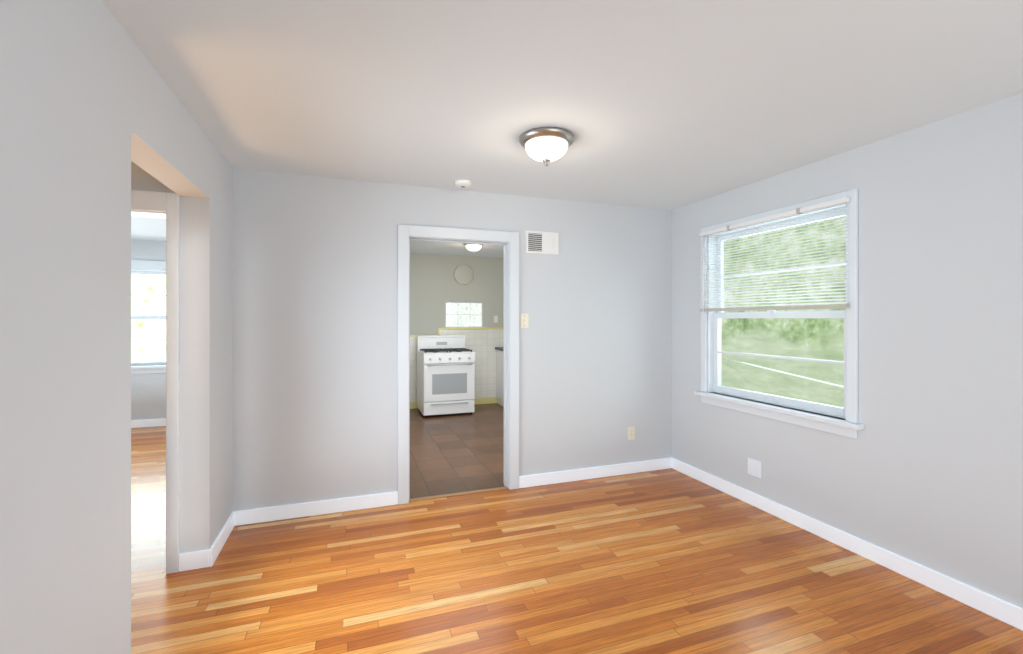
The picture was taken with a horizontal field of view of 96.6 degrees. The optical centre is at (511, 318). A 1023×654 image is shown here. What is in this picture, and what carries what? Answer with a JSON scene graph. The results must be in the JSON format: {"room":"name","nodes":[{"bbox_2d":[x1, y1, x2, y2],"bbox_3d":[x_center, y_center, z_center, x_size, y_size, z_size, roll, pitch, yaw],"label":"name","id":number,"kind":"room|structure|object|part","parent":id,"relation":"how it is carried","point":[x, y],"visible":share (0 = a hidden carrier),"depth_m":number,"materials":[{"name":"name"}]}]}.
{"room":"empty living room","nodes":[
{"label":"empty living room","id":0,"kind":"room"},
{"bbox_2d":[0,0,232,653],"bbox_3d":[-1.149,0.190,0.765,0.144,2.440,5.210,0,0,-20],"label":"wall","id":1,"kind":"structure","parent":0,"point":[92,106],"depth_m":1.38,"materials":[{"name":"grey paint"}]},
{"bbox_2d":[203,511,238,567],"bbox_3d":[-1.798,1.361,2.839,0.024,0.098,0.526,0,0,-20],"label":"baseboard","id":2,"kind":"structure","parent":1,"relation":"attached to","point":[210,555],"depth_m":2.76,"materials":[{"name":"white wood"}]},
{"bbox_2d":[131,239,165,419],"bbox_3d":[-4.746,0.190,6.064,3.100,2.440,0.200,0,0,-20],"label":"wall","id":3,"kind":"structure","parent":0,"point":[148,395],"depth_m":5.96,"materials":[{"name":"grey paint"}]},
{"bbox_2d":[131,260,165,373],"bbox_3d":[-4.775,-0.025,5.995,1.300,1.470,0.210,0,0,-20],"label":"bedroom window","id":4,"kind":"structure","parent":3,"relation":"in","point":[142,267],"depth_m":5.98,"materials":[{"name":"white"}]},
{"bbox_2d":[131,418,165,427],"bbox_3d":[-4.728,1.361,5.953,3.060,0.098,0.020,0,0,-20],"label":"baseboard","id":5,"kind":"structure","parent":3,"relation":"attached to","point":[147,423],"depth_m":5.93,"materials":[{"name":"white wood"}]},
{"bbox_2d":[131,161,179,553],"bbox_3d":[-3.344,0.190,2.104,3.100,2.440,0.140,0,0,-20],"label":"wall","id":6,"kind":"structure","parent":0,"point":[142,179],"depth_m":2.52,"materials":[{"name":"grey paint"}]},
{"bbox_2d":[131,190,178,573],"bbox_3d":[-2.314,0.355,2.459,0.919,2.110,0.160,0,0,-20],"label":"door frame","id":7,"kind":"structure","parent":6,"relation":"attached to","point":[153,204],"depth_m":2.53,"materials":[{"name":"white wood"}]},
{"bbox_2d":[233,168,671,510],"bbox_3d":[-0.214,0.190,3.785,3.635,2.440,0.140,0,0,-20],"label":"wall","id":8,"kind":"structure","parent":0,"point":[315,338],"depth_m":3.44,"materials":[{"name":"grey paint"}]},
{"bbox_2d":[239,491,397,524],"bbox_3d":[-1.384,1.361,3.289,1.099,0.098,0.016,0,0,-20],"label":"baseboard","id":9,"kind":"structure","parent":8,"relation":"attached to","point":[258,515],"depth_m":3.27,"materials":[{"name":"white wood"}]},
{"bbox_2d":[398,224,518,504],"bbox_3d":[-0.426,0.345,3.700,0.982,2.130,0.160,0,0,-20],"label":"door frame","id":10,"kind":"structure","parent":8,"relation":"attached to","point":[508,241],"depth_m":3.67,"materials":[{"name":"white wood"}]},
{"bbox_2d":[520,314,528,327],"bbox_3d":[0.110,0.015,3.817,0.072,0.118,0.016,0,0,-20],"label":"switch plate","id":11,"kind":"object","parent":8,"relation":"attached to","point":[524,320],"visible":1,"depth_m":3.82,"materials":[{"name":"beige plastic"}]},
{"bbox_2d":[526,230,558,254],"bbox_3d":[0.265,-0.648,3.872,0.300,0.187,0.016,0,0,-20],"label":"door chime","id":12,"kind":"object","parent":8,"relation":"in","point":[538,242],"visible":1,"depth_m":3.87,"materials":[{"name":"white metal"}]},
{"bbox_2d":[519,458,670,487],"bbox_3d":[0.779,1.361,4.054,1.525,0.098,0.016,0,0,-20],"label":"baseboard","id":13,"kind":"structure","parent":8,"relation":"attached to","point":[665,463],"depth_m":4.02,"materials":[{"name":"white wood"}]},
{"bbox_2d":[628,426,634,439],"bbox_3d":[1.096,1.045,4.170,0.072,0.118,0.008,0,0,-20],"label":"outlet","id":14,"kind":"object","parent":8,"relation":"attached to","point":[631,433],"visible":1,"depth_m":4.17,"materials":[{"name":"beige plastic"}]},
{"bbox_2d":[410,254,503,334],"bbox_3d":[-1.537,0.190,7.306,3.779,2.440,0.200,0,0,-20],"label":"wall","id":15,"kind":"structure","parent":0,"point":[435,286],"depth_m":7.37,"materials":[{"name":"paint"}]},
{"bbox_2d":[410,328,503,408],"bbox_3d":[-1.434,0.777,7.230,3.635,1.265,0.012,0,0,-20],"label":"tiled wall","id":16,"kind":"structure","parent":15,"relation":"attached to","point":[482,344],"depth_m":7.54,"materials":[{"name":"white tile"}]},
{"bbox_2d":[444,302,483,329],"bbox_3d":[-0.788,-0.052,7.512,0.660,0.445,0.128,0,0,-20],"label":"window","id":17,"kind":"structure","parent":15,"relation":"in","point":[463,315],"depth_m":7.48,"materials":[{"name":"white glass"}]},
{"bbox_3d":[-0.771,0.153,7.466,0.660,0.034,0.030,0,0,-19],"label":"sill","id":18,"kind":"part","parent":17,"relation":"part of","materials":[{"name":"yellow tile"}]},
{"bbox_2d":[454,264,473,284],"bbox_3d":[-0.779,-0.725,7.457,0.340,0.340,0.022,0,0,-20],"label":"exhaust fan cover","id":19,"kind":"object","parent":15,"relation":"attached to","point":[463,274],"visible":1,"depth_m":7.45,"materials":[{"name":"grey plastic"}]},
{"bbox_2d":[410,403,504,498],"bbox_3d":[-0.800,1.470,5.599,4.029,0.120,3.910,0,0,-20],"label":"floor","id":20,"kind":"structure","parent":0,"point":[456,453],"depth_m":4.85,"materials":[{"name":"brown tile"}]},
{"bbox_2d":[417,335,474,416],"bbox_3d":[-0.998,0.835,6.892,0.756,1.150,0.741,0,0,-20],"label":"range","id":21,"kind":"object","parent":20,"relation":"on","point":[445,374],"visible":1,"depth_m":6.63,"materials":[{"name":"white metal"}]},
{"bbox_3d":[-0.994,0.720,6.881,0.510,0.720,0.615,0,0,-19],"label":"glass","id":22,"kind":"part","parent":21,"relation":"part of","materials":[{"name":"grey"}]},
{"bbox_3d":[-0.883,0.889,6.569,0.650,0.677,0.057,0,0,-19],"label":"handle","id":23,"kind":"part","parent":21,"relation":"part of","materials":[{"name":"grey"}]},
{"bbox_2d":[409,486,507,501],"bbox_3d":[-0.414,1.407,3.670,0.810,0.007,0.045,0,0,-20],"label":"threshold","id":24,"kind":"object","parent":20,"relation":"on","point":[456,494],"depth_m":3.65,"materials":[{"name":"brown wood"}]},
{"bbox_2d":[495,347,503,406],"bbox_3d":[0.086,0.940,7.478,0.584,0.940,0.530,0,0,-20],"label":"base cabinet","id":25,"kind":"object","parent":20,"relation":"on","point":[500,375],"visible":0.08,"depth_m":7.44,"materials":[{"name":"white wood"}]},
{"bbox_2d":[102,0,1022,257],"bbox_3d":[-1.473,-1.105,2.555,7.329,0.150,9.200,0,0,-20],"label":"ceiling","id":26,"kind":"structure","parent":0,"point":[666,104],"depth_m":1.99,"materials":[{"name":"paint"}]},
{"bbox_2d":[454,179,471,187],"bbox_3d":[-0.364,-1.010,3.425,0.128,0.040,0.128,0,0,-20],"label":"smoke detector","id":27,"kind":"object","parent":26,"relation":"attached to","point":[461,183],"visible":0.98,"depth_m":3.38,"materials":[{"name":"white plastic"}]},
{"bbox_2d":[464,244,482,253],"bbox_3d":[-0.513,-0.957,6.183,0.281,0.146,0.281,0,0,-20],"label":"light","id":28,"kind":"object","parent":26,"relation":"attached to","point":[473,248],"visible":0.79,"depth_m":6.11,"materials":[{"name":"white glass"}]},
{"bbox_2d":[519,127,573,165],"bbox_3d":[0.199,-0.949,2.593,0.312,0.162,0.312,0,0,-20],"label":"lamp","id":29,"kind":"object","parent":26,"relation":"attached to","point":[546,145],"visible":1,"depth_m":2.50,"materials":[{"name":"white glass"}]},
{"bbox_3d":[0.199,-0.945,2.593,0.244,0.086,0.244,0,0,-19],"label":"glass","id":30,"kind":"part","parent":29,"relation":"part of","materials":[{"name":"white glass"}]},
{"bbox_2d":[131,426,1022,653],"bbox_3d":[-1.456,1.470,2.508,7.329,0.120,9.100,0,0,-20],"label":"floor","id":31,"kind":"structure","parent":0,"point":[668,561],"depth_m":2.42,"materials":[{"name":"brown wood"}]},
{"bbox_2d":[672,92,1022,607],"bbox_3d":[2.442,0.190,1.931,0.135,2.440,5.410,0,0,-20],"label":"wall","id":32,"kind":"structure","parent":0,"point":[925,468],"depth_m":2.45,"materials":[{"name":"grey paint"}]},
{"bbox_2d":[748,457,760,478],"bbox_3d":[1.831,1.123,3.438,0.010,0.125,0.120,0,0,-20],"label":"electrical outlet plate","id":33,"kind":"object","parent":32,"relation":"attached to","point":[754,467],"visible":1,"depth_m":3.43,"materials":[{"name":"white plastic"}]},
{"bbox_2d":[694,189,864,438],"bbox_3d":[1.905,-0.032,3.358,0.195,1.503,1.356,0,0,-20],"label":"window","id":34,"kind":"structure","parent":32,"relation":"in","point":[850,426],"depth_m":3.20,"materials":[{"name":"white"}]},
{"bbox_2d":[700,197,848,320],"bbox_3d":[1.826,-0.364,3.336,0.048,0.754,1.224,0,0,-20],"label":"window blind","id":35,"kind":"object","parent":34,"relation":"attached to","point":[820,206],"visible":1,"depth_m":3.20,"materials":[{"name":"white plastic"}]},
{"bbox_3d":[1.941,-0.047,3.371,0.083,1.320,1.134,0,0,-20],"label":"window right sash","id":36,"kind":"part","parent":34,"relation":"part of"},
{"bbox_3d":[1.948,-0.048,3.374,0.039,1.235,1.054,0,0,-19],"label":"glass","id":37,"kind":"part","parent":34,"relation":"part of","materials":[{"name":"clear glass"}]},
{"bbox_2d":[671,457,1022,630],"bbox_3d":[2.359,1.361,1.933,0.020,0.098,5.070,0,0,-20],"label":"baseboard","id":38,"kind":"structure","parent":32,"relation":"attached to","point":[990,605],"depth_m":2.63,"materials":[{"name":"white wood"}]},
{"label":"outside","id":39,"kind":"structure","parent":0,"visible":0},
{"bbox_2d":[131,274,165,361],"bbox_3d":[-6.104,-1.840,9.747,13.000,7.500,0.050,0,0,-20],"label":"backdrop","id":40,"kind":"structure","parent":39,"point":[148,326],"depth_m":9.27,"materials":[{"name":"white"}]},
{"bbox_2d":[721,216,845,407],"bbox_3d":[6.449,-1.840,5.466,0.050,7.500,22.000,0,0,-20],"label":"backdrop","id":41,"kind":"structure","parent":39,"point":[778,366],"depth_m":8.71,"materials":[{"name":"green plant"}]},
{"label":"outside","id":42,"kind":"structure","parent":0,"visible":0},
{"bbox_2d":[722,357,843,386],"bbox_3d":[2.345,1.050,3.801,0.024,1.519,3.224,0,0,-20],"label":"handrail","id":43,"kind":"object","parent":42,"point":[785,372],"depth_m":3.86,"materials":[{"name":"white"}]}
]}

